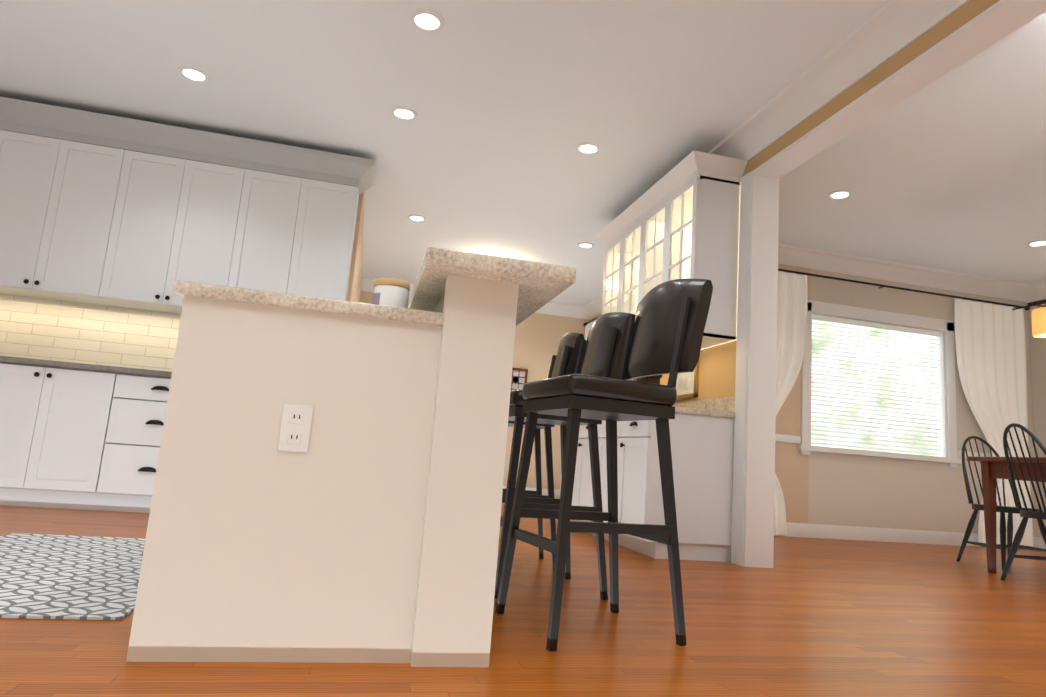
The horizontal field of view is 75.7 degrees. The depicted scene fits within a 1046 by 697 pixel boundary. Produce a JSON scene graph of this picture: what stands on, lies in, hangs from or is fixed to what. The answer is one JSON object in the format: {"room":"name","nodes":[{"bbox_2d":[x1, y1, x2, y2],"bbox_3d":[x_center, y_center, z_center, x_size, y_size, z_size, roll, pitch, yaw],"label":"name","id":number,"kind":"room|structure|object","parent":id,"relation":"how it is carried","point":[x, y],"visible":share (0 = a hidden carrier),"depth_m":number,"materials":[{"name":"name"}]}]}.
{"room":"kitchen","nodes":[
{"label":"kitchen","id":0,"kind":"room"},
{"bbox_2d":[347,191,364,301],"bbox_3d":[-3.626,-0.334,4.884,4.560,2.740,0.120,6,-9,-13],"label":"wall","id":1,"kind":"structure","parent":0,"point":[359,220],"depth_m":5.50,"materials":[{"name":"beige paint"}]},
{"bbox_2d":[0,96,374,313],"bbox_3d":[-3.422,-1.026,4.732,4.537,1.275,0.452,6,-9,-13],"label":"upper cabinet","id":2,"kind":"object","parent":1,"relation":"attached to","point":[105,209],"visible":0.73,"depth_m":4.81,"materials":[{"name":"white wood"}]},
{"bbox_2d":[355,200,363,301],"bbox_3d":[-1.937,0.174,7.246,0.120,2.740,3.720,6,-9,-13],"label":"wall","id":3,"kind":"structure","parent":0,"point":[358,271],"depth_m":7.11,"materials":[{"name":"beige paint"}]},
{"bbox_2d":[359,291,590,489],"bbox_3d":[-0.709,0.607,9.360,3.240,2.740,0.120,6,-9,-13],"label":"wall","id":4,"kind":"structure","parent":0,"point":[538,337],"depth_m":9.57,"materials":[{"name":"beige paint"}]},
{"bbox_2d":[510,368,527,391],"bbox_3d":[-0.247,0.557,9.398,0.600,0.600,0.035,6,-9,-13],"label":"art","id":5,"kind":"object","parent":4,"relation":"attached to","point":[519,379],"visible":0.17,"depth_m":9.47,"materials":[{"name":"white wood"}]},
{"bbox_2d":[503,486,559,498],"bbox_3d":[-0.796,1.885,9.087,3.290,0.125,0.016,6,-9,-13],"label":"baseboard","id":6,"kind":"structure","parent":4,"relation":"attached to","point":[544,491],"depth_m":9.34,"materials":[{"name":"white wood"}]},
{"bbox_2d":[1039,537,1045,548],"bbox_3d":[5.694,1.746,5.139,0.016,0.125,3.530,6,-9,-13],"label":"baseboard","id":7,"kind":"structure","parent":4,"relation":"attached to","point":[1042,544],"depth_m":6.83,"materials":[{"name":"white wood"}]},
{"bbox_2d":[0,498,1045,696],"bbox_3d":[1.002,1.852,6.840,15.120,0.250,15.720,6,-9,-13],"label":"floor","id":8,"kind":"structure","parent":0,"point":[812,617],"depth_m":2.21,"materials":[{"name":"brown wood"}]},
{"bbox_2d":[0,362,115,509],"bbox_3d":[-3.150,0.582,4.479,0.861,0.880,0.626,6,-9,-13],"label":"base cabinet","id":9,"kind":"object","parent":8,"relation":"on","point":[84,390],"depth_m":4.22,"materials":[{"name":"white wood"}]},
{"bbox_2d":[0,354,171,377],"bbox_3d":[-3.526,0.083,4.445,4.450,0.035,0.650,6,-9,-13],"label":"countertop","id":10,"kind":"structure","parent":9,"relation":"on","point":[3,357],"depth_m":4.30,"materials":[{"name":"grey stone"}]},
{"bbox_2d":[0,533,144,619],"bbox_3d":[-1.765,0.817,2.529,0.925,0.008,1.520,6,-9,-13],"label":"rug","id":11,"kind":"object","parent":8,"relation":"on","point":[45,576],"visible":0.7,"depth_m":2.36,"materials":[{"name":"white fabric"}]},
{"bbox_2d":[96,374,170,512],"bbox_3d":[-2.466,0.659,4.637,0.674,0.880,0.626,6,-9,-13],"label":"base cabinet","id":12,"kind":"object","parent":8,"relation":"on","point":[139,403],"depth_m":4.32,"materials":[{"name":"white wood"}]},
{"bbox_2d":[126,265,525,666],"bbox_3d":[-0.764,0.407,2.694,0.971,1.021,2.050,6,-9,-13],"label":"kitchen island","id":13,"kind":"object","parent":8,"relation":"on","point":[365,528],"depth_m":1.73,"materials":[{"name":"painted drywall"},{"name":"granite"}]},
{"bbox_2d":[277,404,313,452],"bbox_3d":[-0.584,0.204,1.728,0.075,0.120,0.008,6,-9,-13],"label":"outlet","id":14,"kind":"object","parent":13,"relation":"attached to","point":[295,428],"visible":1,"depth_m":1.73,"materials":[{"name":"white plastic"}]},
{"bbox_2d":[372,278,409,307],"bbox_3d":[-0.419,-0.141,2.124,0.114,0.140,0.114,6,-9,-13],"label":"canister","id":15,"kind":"object","parent":13,"relation":"on","point":[393,292],"visible":0.69,"depth_m":2.08,"materials":[{"name":"white ceramic"}]},
{"bbox_2d":[422,247,575,320],"bbox_3d":[-0.315,-0.074,2.868,0.410,0.047,2.220,6,-9,-13],"label":"island countertop","id":16,"kind":"structure","parent":13,"relation":"on","point":[544,282],"depth_m":1.82,"materials":[{"name":"beige stone"}]},
{"bbox_2d":[502,332,584,571],"bbox_3d":[-0.018,0.501,3.541,0.535,1.217,0.463,5,-9,-7],"label":"bar stool","id":17,"kind":"object","parent":8,"relation":"on","point":[564,361],"visible":0.38,"depth_m":3.45,"materials":[{"name":"black leather"}]},
{"bbox_2d":[494,312,630,599],"bbox_3d":[0.127,0.418,2.952,0.535,1.217,0.463,7,-9,-16],"label":"bar stool","id":18,"kind":"object","parent":8,"relation":"on","point":[600,353],"visible":0.48,"depth_m":2.81,"materials":[{"name":"black leather"}]},
{"bbox_2d":[560,424,599,535],"bbox_3d":[0.727,1.017,5.348,0.596,0.880,0.928,6,-9,-13],"label":"base cabinet","id":19,"kind":"object","parent":8,"relation":"on","point":[582,489],"depth_m":5.22,"materials":[{"name":"white wood"}]},
{"bbox_2d":[496,278,712,651],"bbox_3d":[0.283,0.329,2.321,0.535,1.217,0.462,8,-10,-21],"label":"bar stool","id":20,"kind":"object","parent":8,"relation":"on","point":[666,326],"visible":1,"depth_m":2.25,"materials":[{"name":"black leather"}]},
{"bbox_2d":[600,412,733,561],"bbox_3d":[0.920,0.907,4.567,0.596,0.880,0.928,6,-9,-13],"label":"base cabinet","id":21,"kind":"object","parent":8,"relation":"on","point":[702,440],"depth_m":4.15,"materials":[{"name":"white wood"}]},
{"bbox_2d":[672,404,734,419],"bbox_3d":[0.845,0.510,5.027,0.622,0.035,1.780,6,-9,-13],"label":"countertop","id":22,"kind":"structure","parent":21,"relation":"on","point":[691,411],"depth_m":4.20,"materials":[{"name":"beige stone"}]},
{"bbox_2d":[630,375,661,383],"bbox_3d":[0.855,0.267,5.011,0.270,0.440,0.250,6,-9,-13],"label":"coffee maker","id":23,"kind":"object","parent":22,"relation":"on","point":[654,379],"visible":0.06,"depth_m":4.94,"materials":[{"name":"black plastic"}]},
{"bbox_2d":[956,436,1045,570],"bbox_3d":[3.603,1.145,5.067,0.452,0.978,0.501,5,-9,-6],"label":"chair","id":24,"kind":"object","parent":8,"relation":"on","point":[1003,510],"visible":0.77,"depth_m":5.13,"materials":[{"name":"black wood"}]},
{"bbox_2d":[967,456,1045,573],"bbox_3d":[3.737,1.027,3.671,1.000,0.784,2.240,5,-9,-5],"label":"dining table","id":25,"kind":"object","parent":8,"relation":"on","point":[993,469],"visible":0.9,"depth_m":4.61,"materials":[{"name":"brown wood"}]},
{"bbox_2d":[1000,423,1045,580],"bbox_3d":[3.256,0.966,4.112,0.501,0.978,0.452,5,-9,-1],"label":"chair","id":26,"kind":"object","parent":8,"relation":"on","point":[1026,514],"visible":1,"depth_m":4.21,"materials":[{"name":"black wood"}]},
{"bbox_2d":[0,0,1045,305],"bbox_3d":[1.164,-1.454,4.676,13.740,0.120,10.580,6,-9,-13],"label":"ceiling","id":27,"kind":"structure","parent":0,"point":[512,102],"depth_m":4.32,"materials":[{"name":"white paint"}]},
{"bbox_2d":[178,66,209,81],"bbox_3d":[-2.053,-1.710,4.199,0.180,0.010,0.180,6,-9,-13],"label":"recessed light","id":28,"kind":"object","parent":27,"relation":"in","point":[192,73],"visible":1,"depth_m":4.20,"materials":[{"name":"white"}]},
{"bbox_2d":[390,106,417,119],"bbox_3d":[-0.794,-1.567,4.490,0.180,0.010,0.180,6,-9,-13],"label":"recessed light","id":29,"kind":"object","parent":27,"relation":"in","point":[403,113],"visible":1,"depth_m":4.49,"materials":[{"name":"white"}]},
{"bbox_2d":[408,214,425,221],"bbox_3d":[-1.026,-1.260,6.510,0.180,0.010,0.180,6,-9,-13],"label":"recessed light","id":30,"kind":"object","parent":27,"relation":"in","point":[415,217],"visible":1,"depth_m":6.50,"materials":[{"name":"white"}]},
{"bbox_2d":[410,9,444,31],"bbox_3d":[-0.498,-1.703,3.501,0.180,0.010,0.180,6,-9,-13],"label":"recessed light","id":31,"kind":"object","parent":27,"relation":"in","point":[427,20],"visible":1,"depth_m":3.50,"materials":[{"name":"white"}]},
{"bbox_2d":[577,242,593,247],"bbox_3d":[0.647,-1.062,6.947,0.180,0.010,0.180,6,-9,-13],"label":"recessed light","id":32,"kind":"object","parent":27,"relation":"in","point":[585,245],"visible":1,"depth_m":6.94,"materials":[{"name":"white"}]},
{"bbox_2d":[575,142,600,153],"bbox_3d":[0.463,-1.423,4.790,0.180,0.010,0.180,6,-9,-13],"label":"recessed light","id":33,"kind":"object","parent":27,"relation":"in","point":[588,148],"visible":1,"depth_m":4.79,"materials":[{"name":"white"}]},
{"bbox_2d":[827,190,852,198],"bbox_3d":[2.470,-1.197,5.243,0.180,0.010,0.180,6,-9,-13],"label":"recessed light","id":34,"kind":"object","parent":27,"relation":"in","point":[840,194],"visible":1,"depth_m":5.24,"materials":[{"name":"white"}]},
{"bbox_2d":[1012,299,1045,337],"bbox_3d":[3.647,-0.708,4.154,0.200,1.139,1.200,6,-9,-13],"label":"chandelier","id":35,"kind":"object","parent":27,"relation":"hanging from","point":[1038,315],"visible":1,"depth_m":4.50,"materials":[{"name":"glass"}]},
{"bbox_2d":[1026,240,1045,246],"bbox_3d":[4.551,-0.926,5.937,0.180,0.010,0.180,6,-9,-13],"label":"recessed light","id":36,"kind":"object","parent":27,"relation":"in","point":[1036,243],"visible":1,"depth_m":5.95,"materials":[{"name":"white"}]},
{"bbox_2d":[635,0,1045,537],"bbox_3d":[1.826,-0.238,2.890,0.150,2.740,6.880,6,-9,-13],"label":"wall","id":37,"kind":"structure","parent":0,"point":[825,488],"depth_m":6.53,"materials":[{"name":"beige paint"}]},
{"bbox_2d":[601,198,647,314],"bbox_3d":[0.974,-0.493,5.621,0.326,1.198,0.911,6,-9,-13],"label":"upper cabinet","id":38,"kind":"object","parent":37,"relation":"attached to","point":[623,278],"depth_m":5.71,"materials":[{"name":"white wood"}]},
{"bbox_2d":[675,361,698,399],"bbox_3d":[1.202,0.223,4.978,0.020,0.300,0.360,6,-9,-13],"label":"framed picture","id":39,"kind":"object","parent":37,"relation":"attached to","point":[686,387],"visible":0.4,"depth_m":4.92,"materials":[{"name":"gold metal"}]},
{"bbox_2d":[640,154,743,348],"bbox_3d":[1.166,-0.603,4.843,0.326,1.198,0.911,6,-9,-13],"label":"upper cabinet","id":40,"kind":"object","parent":37,"relation":"attached to","point":[681,220],"depth_m":4.46,"materials":[{"name":"white wood"}]},
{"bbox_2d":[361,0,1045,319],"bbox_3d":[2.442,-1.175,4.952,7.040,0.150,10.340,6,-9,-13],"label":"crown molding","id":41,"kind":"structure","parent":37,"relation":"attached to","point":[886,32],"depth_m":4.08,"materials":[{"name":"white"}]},
{"bbox_2d":[676,396,734,411],"bbox_3d":[1.142,0.474,5.105,0.021,0.105,1.780,6,-9,-13],"label":"backsplash","id":42,"kind":"structure","parent":37,"relation":"attached to","point":[726,404],"depth_m":4.47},
{"bbox_2d":[775,434,800,443],"bbox_3d":[1.852,0.777,6.193,1.600,0.070,0.022,6,-9,-13],"label":"trim","id":43,"kind":"structure","parent":37,"relation":"attached to","point":[787,438],"depth_m":6.33,"materials":[{"name":"white"}]},
{"bbox_2d":[583,268,1029,325],"bbox_3d":[3.133,-0.390,8.472,3.771,0.056,3.661,6,-9,-13],"label":"curtain rod","id":44,"kind":"object","parent":37,"relation":"attached to","point":[881,285],"visible":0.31,"depth_m":6.81,"materials":[{"name":"brown metal"}]},
{"bbox_2d":[585,320,595,340],"bbox_3d":[0.924,0.819,9.140,0.056,2.469,0.860,6,-9,-13],"label":"door curtain","id":45,"kind":"object","parent":44,"relation":"hanging from","point":[588,326],"depth_m":9.61,"materials":[{"name":"white fabric"}]},
{"bbox_2d":[774,271,806,535],"bbox_3d":[2.259,0.459,6.261,0.850,2.469,0.056,6,-9,-13],"label":"curtain","id":46,"kind":"object","parent":44,"relation":"hanging from","point":[792,314],"visible":0.23,"depth_m":6.40,"materials":[{"name":"white fabric"}]},
{"bbox_2d":[954,298,1033,546],"bbox_3d":[4.787,0.746,6.845,0.870,2.469,0.056,6,-9,-13],"label":"curtain","id":47,"kind":"object","parent":44,"relation":"hanging from","point":[990,349],"visible":0.62,"depth_m":6.91,"materials":[{"name":"white fabric"}]},
{"bbox_2d":[811,314,941,454],"bbox_3d":[3.528,0.372,6.733,1.540,1.270,0.050,6,-9,-13],"label":"window blinds","id":48,"kind":"object","parent":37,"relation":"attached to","point":[874,325],"visible":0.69,"depth_m":6.72,"materials":[{"name":"white plastic"}]},
{"bbox_2d":[731,0,1045,567],"bbox_3d":[1.827,-0.117,2.821,0.200,2.480,3.120,6,-9,-13],"label":"door frame","id":49,"kind":"structure","parent":37,"relation":"attached to","point":[752,540],"depth_m":3.75,"materials":[{"name":"white wood"}]},
{"bbox_2d":[774,522,1039,547],"bbox_3d":[3.144,1.751,6.377,4.400,0.125,0.016,6,-9,-13],"label":"baseboard","id":50,"kind":"structure","parent":37,"relation":"attached to","point":[867,533],"depth_m":6.43,"materials":[{"name":"white wood"}]},
{"bbox_2d":[957,451,992,457],"bbox_3d":[4.830,1.114,6.880,0.950,0.070,0.022,6,-9,-13],"label":"trim","id":51,"kind":"structure","parent":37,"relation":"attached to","point":[959,453],"depth_m":6.81,"materials":[{"name":"white wood"}]},
{"label":"outside","id":52,"kind":"structure","parent":0,"visible":0},
{"bbox_2d":[811,320,935,455],"bbox_3d":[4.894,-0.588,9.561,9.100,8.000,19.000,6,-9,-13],"label":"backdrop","id":53,"kind":"structure","parent":52,"point":[871,378],"depth_m":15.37,"materials":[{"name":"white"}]}
]}

